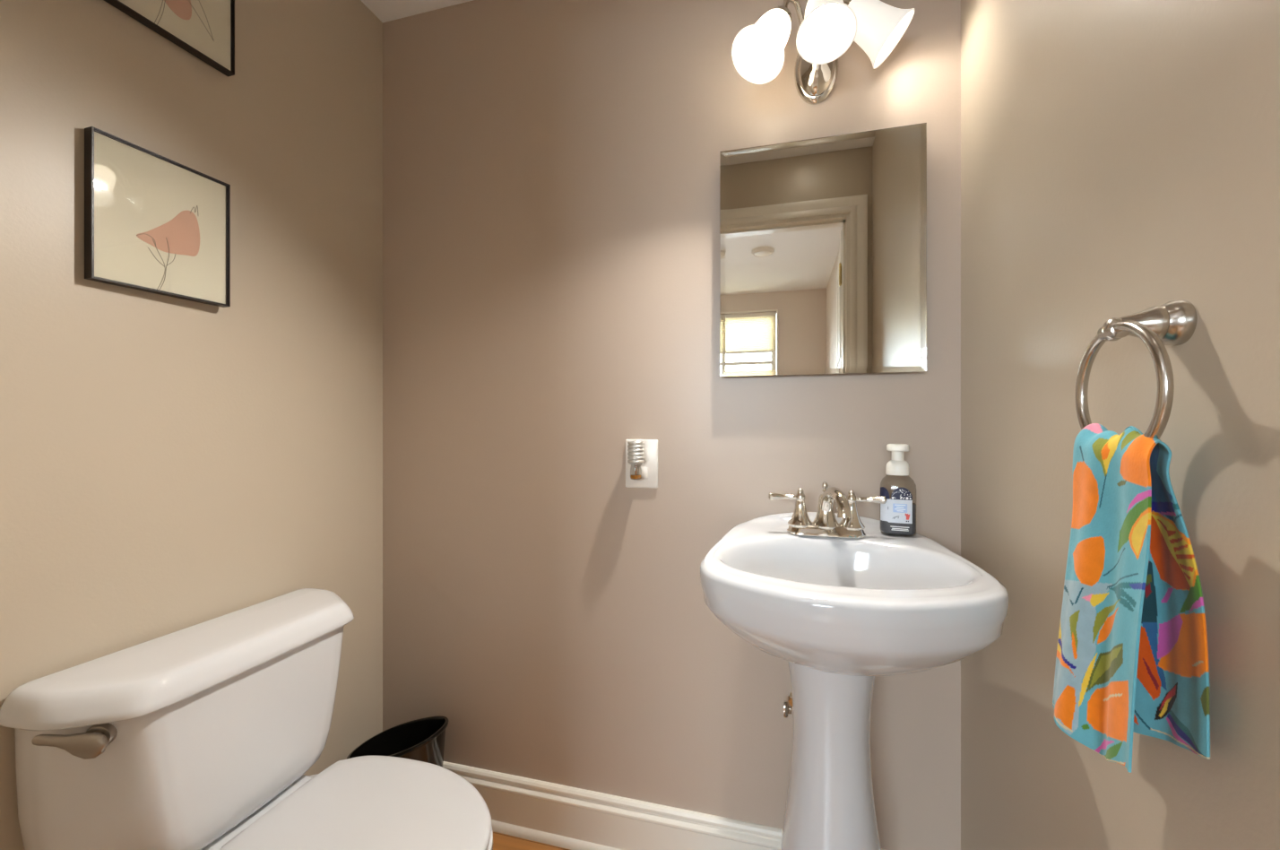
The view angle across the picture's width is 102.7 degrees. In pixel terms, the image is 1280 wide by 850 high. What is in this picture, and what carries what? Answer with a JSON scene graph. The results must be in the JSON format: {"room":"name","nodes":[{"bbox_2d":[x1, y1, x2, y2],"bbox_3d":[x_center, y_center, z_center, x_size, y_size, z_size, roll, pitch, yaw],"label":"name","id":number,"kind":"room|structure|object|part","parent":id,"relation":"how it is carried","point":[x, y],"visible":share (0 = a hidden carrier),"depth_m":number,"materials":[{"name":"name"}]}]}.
{"room":"bathroom","nodes":[
{"label":"bathroom","id":0,"kind":"room"},
{"bbox_2d":[0,0,382,849],"bbox_3d":[-0.986,-0.043,1.016,0.100,2.368,1.360,0,0,15],"label":"wall","id":1,"kind":"structure","parent":0,"point":[168,464],"depth_m":1.06,"materials":[{"name":"beige paint"}]},
{"bbox_2d":[84,126,230,307],"bbox_3d":[-0.923,-0.385,0.995,0.021,0.262,0.226,0,0,17],"label":"framed print","id":2,"kind":"object","parent":1,"relation":"attached to","point":[156,223],"visible":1,"depth_m":0.97,"materials":[{"name":"black wood"}]},
{"bbox_2d":[103,0,234,77],"bbox_3d":[-0.921,-0.890,1.004,0.021,0.262,0.226,0,0,17],"label":"framed print","id":3,"kind":"object","parent":1,"relation":"attached to","point":[203,29],"visible":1,"depth_m":1.04,"materials":[{"name":"black wood"}]},
{"bbox_2d":[360,0,473,22],"bbox_3d":[-0.781,-1.252,-0.321,2.363,0.050,3.830,0,0,15],"label":"ceiling","id":4,"kind":"structure","parent":0,"point":[385,11],"depth_m":1.50,"materials":[{"name":"white paint"}]},
{"bbox_2d":[492,830,570,849],"bbox_3d":[-0.781,1.166,-0.321,2.363,0.050,3.830,0,0,15],"label":"floor","id":5,"kind":"structure","parent":0,"point":[501,841],"depth_m":1.39,"materials":[{"name":"brown wood"}]},
{"bbox_2d":[0,588,492,849],"bbox_3d":[-0.596,0.774,0.959,0.666,0.734,0.559,0,0,15],"label":"toilet","id":6,"kind":"object","parent":5,"relation":"on","point":[205,735],"visible":1,"depth_m":0.91,"materials":[{"name":"white ceramic"}]},
{"bbox_3d":[-0.854,0.480,0.776,0.088,0.045,0.038,0,0,-14],"label":"flush lever","id":7,"kind":"part","parent":6,"relation":"part of","materials":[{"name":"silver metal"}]},
{"bbox_3d":[-0.816,0.431,1.020,0.211,0.048,0.557,0,0,15],"label":"tank lid","id":8,"kind":"part","parent":6,"relation":"part of","materials":[{"name":"white ceramic"}]},
{"bbox_3d":[-0.820,0.603,1.021,0.193,0.300,0.521,0,0,15],"label":"tank","id":9,"kind":"part","parent":6,"relation":"part of","materials":[{"name":"white ceramic"}]},
{"bbox_3d":[-0.490,0.741,0.939,0.450,0.022,0.364,0,0,15],"label":"seat lid","id":10,"kind":"part","parent":6,"relation":"part of","materials":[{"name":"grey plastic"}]},
{"bbox_2d":[346,715,448,767],"bbox_3d":[-0.662,0.977,1.402,0.270,0.327,0.202,0,0,15],"label":"trash bin","id":11,"kind":"object","parent":5,"relation":"on","point":[422,739],"visible":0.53,"depth_m":1.47,"materials":[{"name":"black plastic"}]},
{"bbox_2d":[700,511,1008,849],"bbox_3d":[0.363,0.674,0.959,0.469,0.934,0.552,0,0,15],"label":"pedestal sink","id":12,"kind":"object","parent":5,"relation":"on","point":[843,613],"visible":0.98,"depth_m":0.92,"materials":[{"name":"white ceramic"}]},
{"bbox_2d":[768,481,887,537],"bbox_3d":[0.391,0.176,1.076,0.136,0.109,0.202,0,0,-42],"label":"faucet","id":13,"kind":"object","parent":12,"relation":"on","point":[825,523],"visible":1,"depth_m":1.06,"materials":[{"name":"silver metal"}]},
{"bbox_3d":[0.316,0.149,1.102,0.078,0.026,0.021,0,0,8],"label":"handle lever","id":14,"kind":"part","parent":13,"relation":"part of","materials":[{"name":"silver metal"}]},
{"bbox_3d":[0.344,0.183,1.098,0.052,0.064,0.052,0,0,15],"label":"handle","id":15,"kind":"part","parent":13,"relation":"part of","materials":[{"name":"silver metal"}]},
{"bbox_3d":[0.398,0.151,1.100,0.012,0.059,0.012,0,0,15],"label":"lift rod","id":16,"kind":"part","parent":13,"relation":"part of","materials":[{"name":"silver metal"}]},
{"bbox_3d":[0.393,0.220,1.085,0.158,0.021,0.056,0,0,15],"label":"plate","id":17,"kind":"part","parent":13,"relation":"part of","materials":[{"name":"silver metal"}]},
{"bbox_3d":[0.388,0.170,1.046,0.056,0.089,0.135,0,0,8],"label":"spout","id":18,"kind":"part","parent":13,"relation":"part of","materials":[{"name":"silver metal"}]},
{"bbox_3d":[0.443,0.183,1.071,0.052,0.064,0.052,0,0,15],"label":"handle","id":19,"kind":"part","parent":13,"relation":"part of","materials":[{"name":"silver metal"}]},
{"bbox_3d":[0.469,0.149,1.060,0.078,0.026,0.021,0,0,23],"label":"handle lever","id":20,"kind":"part","parent":13,"relation":"part of","materials":[{"name":"silver metal"}]},
{"bbox_2d":[700,511,1008,675],"bbox_3d":[0.363,0.323,0.959,0.469,0.232,0.552,0,0,15],"label":"basin","id":21,"kind":"object","parent":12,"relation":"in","point":[877,603],"depth_m":0.76,"materials":[{"name":"white ceramic"}]},
{"bbox_2d":[879,443,916,536],"bbox_3d":[0.543,0.135,1.078,0.070,0.190,0.058,0,0,15],"label":"soap bottle","id":22,"kind":"object","parent":12,"relation":"on","point":[897,515],"visible":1,"depth_m":1.06,"materials":[{"name":"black plastic"}]},
{"bbox_2d":[890,525,908,531],"bbox_3d":[0.536,0.214,1.056,0.035,0.009,0.001,0,0,22],"label":"print","id":23,"kind":"object","parent":22,"relation":"attached to","point":[893,528],"depth_m":1.06,"materials":[{"name":"white paper"}]},
{"bbox_3d":[0.537,0.172,1.056,0.026,0.018,0.001,0,0,22],"label":"label panel","id":24,"kind":"part","parent":22,"relation":"part of","materials":[{"name":"blue paper"}]},
{"bbox_2d":[382,0,960,849],"bbox_3d":[-0.019,-0.043,1.405,1.562,2.368,0.100,0,0,15],"label":"wall","id":25,"kind":"structure","parent":0,"point":[551,168],"depth_m":1.37,"materials":[{"name":"beige paint"}]},
{"bbox_2d":[625,439,657,488],"bbox_3d":[0.004,0.101,1.343,0.088,0.128,0.008,0,0,15],"label":"wall plate","id":26,"kind":"object","parent":25,"relation":"attached to","point":[648,470],"visible":0.65,"depth_m":1.34,"materials":[{"name":"white plastic"}]},
{"bbox_2d":[627,441,644,479],"bbox_3d":[-0.010,0.091,1.320,0.043,0.100,0.045,0,0,15],"label":"air freshener","id":27,"kind":"object","parent":26,"relation":"attached to","point":[635,449],"visible":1,"depth_m":1.30,"materials":[{"name":"silver metal"}]},
{"bbox_2d":[636,448,648,478],"bbox_3d":[0.004,0.101,1.341,0.038,0.080,0.004,0,0,15],"label":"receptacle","id":28,"kind":"object","parent":26,"relation":"attached to","point":[642,469],"depth_m":1.34,"materials":[{"name":"white plastic"}]},
{"bbox_2d":[442,761,885,849],"bbox_3d":[-0.035,1.065,1.346,1.562,0.153,0.022,0,0,15],"label":"baseboard","id":29,"kind":"structure","parent":25,"relation":"attached to","point":[566,817],"depth_m":1.37,"materials":[{"name":"white paint"}]},
{"bbox_2d":[783,691,792,717],"bbox_3d":[0.372,0.572,1.212,0.064,0.240,0.066,0,0,15],"label":"shutoff valve","id":30,"kind":"object","parent":25,"relation":"attached to","point":[787,709],"visible":0.17,"depth_m":1.19,"materials":[{"name":"silver metal"}]},
{"bbox_3d":[0.345,0.666,1.198,0.018,0.040,0.025,0,0,15],"label":"valve handle","id":31,"kind":"part","parent":30,"relation":"part of","materials":[{"name":"silver metal"}]},
{"bbox_2d":[731,0,914,104],"bbox_3d":[0.395,-0.858,1.111,0.381,0.223,0.262,0,0,15],"label":"vanity light","id":32,"kind":"object","parent":25,"relation":"attached to","point":[828,29],"visible":1,"depth_m":1.09,"materials":[{"name":"white glass"}]},
{"bbox_3d":[0.258,-0.820,1.090,0.123,0.147,0.129,0,0,15],"label":"lamp shade","id":33,"kind":"part","parent":32,"relation":"part of","materials":[{"name":"white glass"}]},
{"bbox_3d":[0.278,-0.838,1.102,0.049,0.053,0.049,0,0,15],"label":"bulb","id":34,"kind":"part","parent":32,"relation":"part of","materials":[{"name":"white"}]},
{"bbox_3d":[0.361,-0.914,1.165,0.127,0.072,0.025,0,0,-44],"label":"arm","id":35,"kind":"part","parent":32,"relation":"part of","materials":[{"name":"silver metal"}]},
{"bbox_3d":[0.386,-0.878,1.074,0.049,0.053,0.049,0,0,15],"label":"bulb","id":36,"kind":"part","parent":32,"relation":"part of","materials":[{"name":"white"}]},
{"bbox_3d":[0.382,-0.842,1.050,0.117,0.144,0.126,0,0,15],"label":"lamp shade","id":37,"kind":"part","parent":32,"relation":"part of","materials":[{"name":"white glass"}]},
{"bbox_3d":[0.515,-0.860,1.116,0.146,0.143,0.116,0,0,15],"label":"lamp shade","id":38,"kind":"part","parent":32,"relation":"part of","materials":[{"name":"white glass"}]},
{"bbox_2d":[719,122,926,376],"bbox_3d":[0.422,-0.397,1.215,0.458,0.554,0.032,0,0,15],"label":"wall mirror","id":39,"kind":"object","parent":25,"relation":"attached to","point":[823,240],"visible":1,"depth_m":1.20,"materials":[{"name":"silver glass"}]},
{"bbox_2d":[960,0,1279,849],"bbox_3d":[0.625,-0.043,0.607,0.100,2.368,1.300,0,0,15],"label":"wall","id":40,"kind":"structure","parent":0,"point":[1120,158],"depth_m":0.62,"materials":[{"name":"beige paint"}]},
{"bbox_2d":[1075,299,1197,439],"bbox_3d":[0.515,-0.044,0.518,0.064,0.165,0.144,0,0,15],"label":"towel ring","id":41,"kind":"object","parent":40,"relation":"attached to","point":[1173,323],"visible":0.93,"depth_m":0.51,"materials":[{"name":"silver metal"}]},
{"bbox_2d":[1052,423,1210,772],"bbox_3d":[0.504,0.175,0.543,0.076,0.354,0.178,0,0,15],"label":"hand towel","id":42,"kind":"object","parent":41,"relation":"hanging from","point":[1132,651],"visible":1,"depth_m":0.52,"materials":[{"name":"fabric"}]},
{"bbox_3d":[0.524,-0.104,0.528,0.053,0.046,0.046,0,0,15],"label":"post","id":43,"kind":"part","parent":41,"relation":"part of","materials":[{"name":"silver metal"}]}
]}

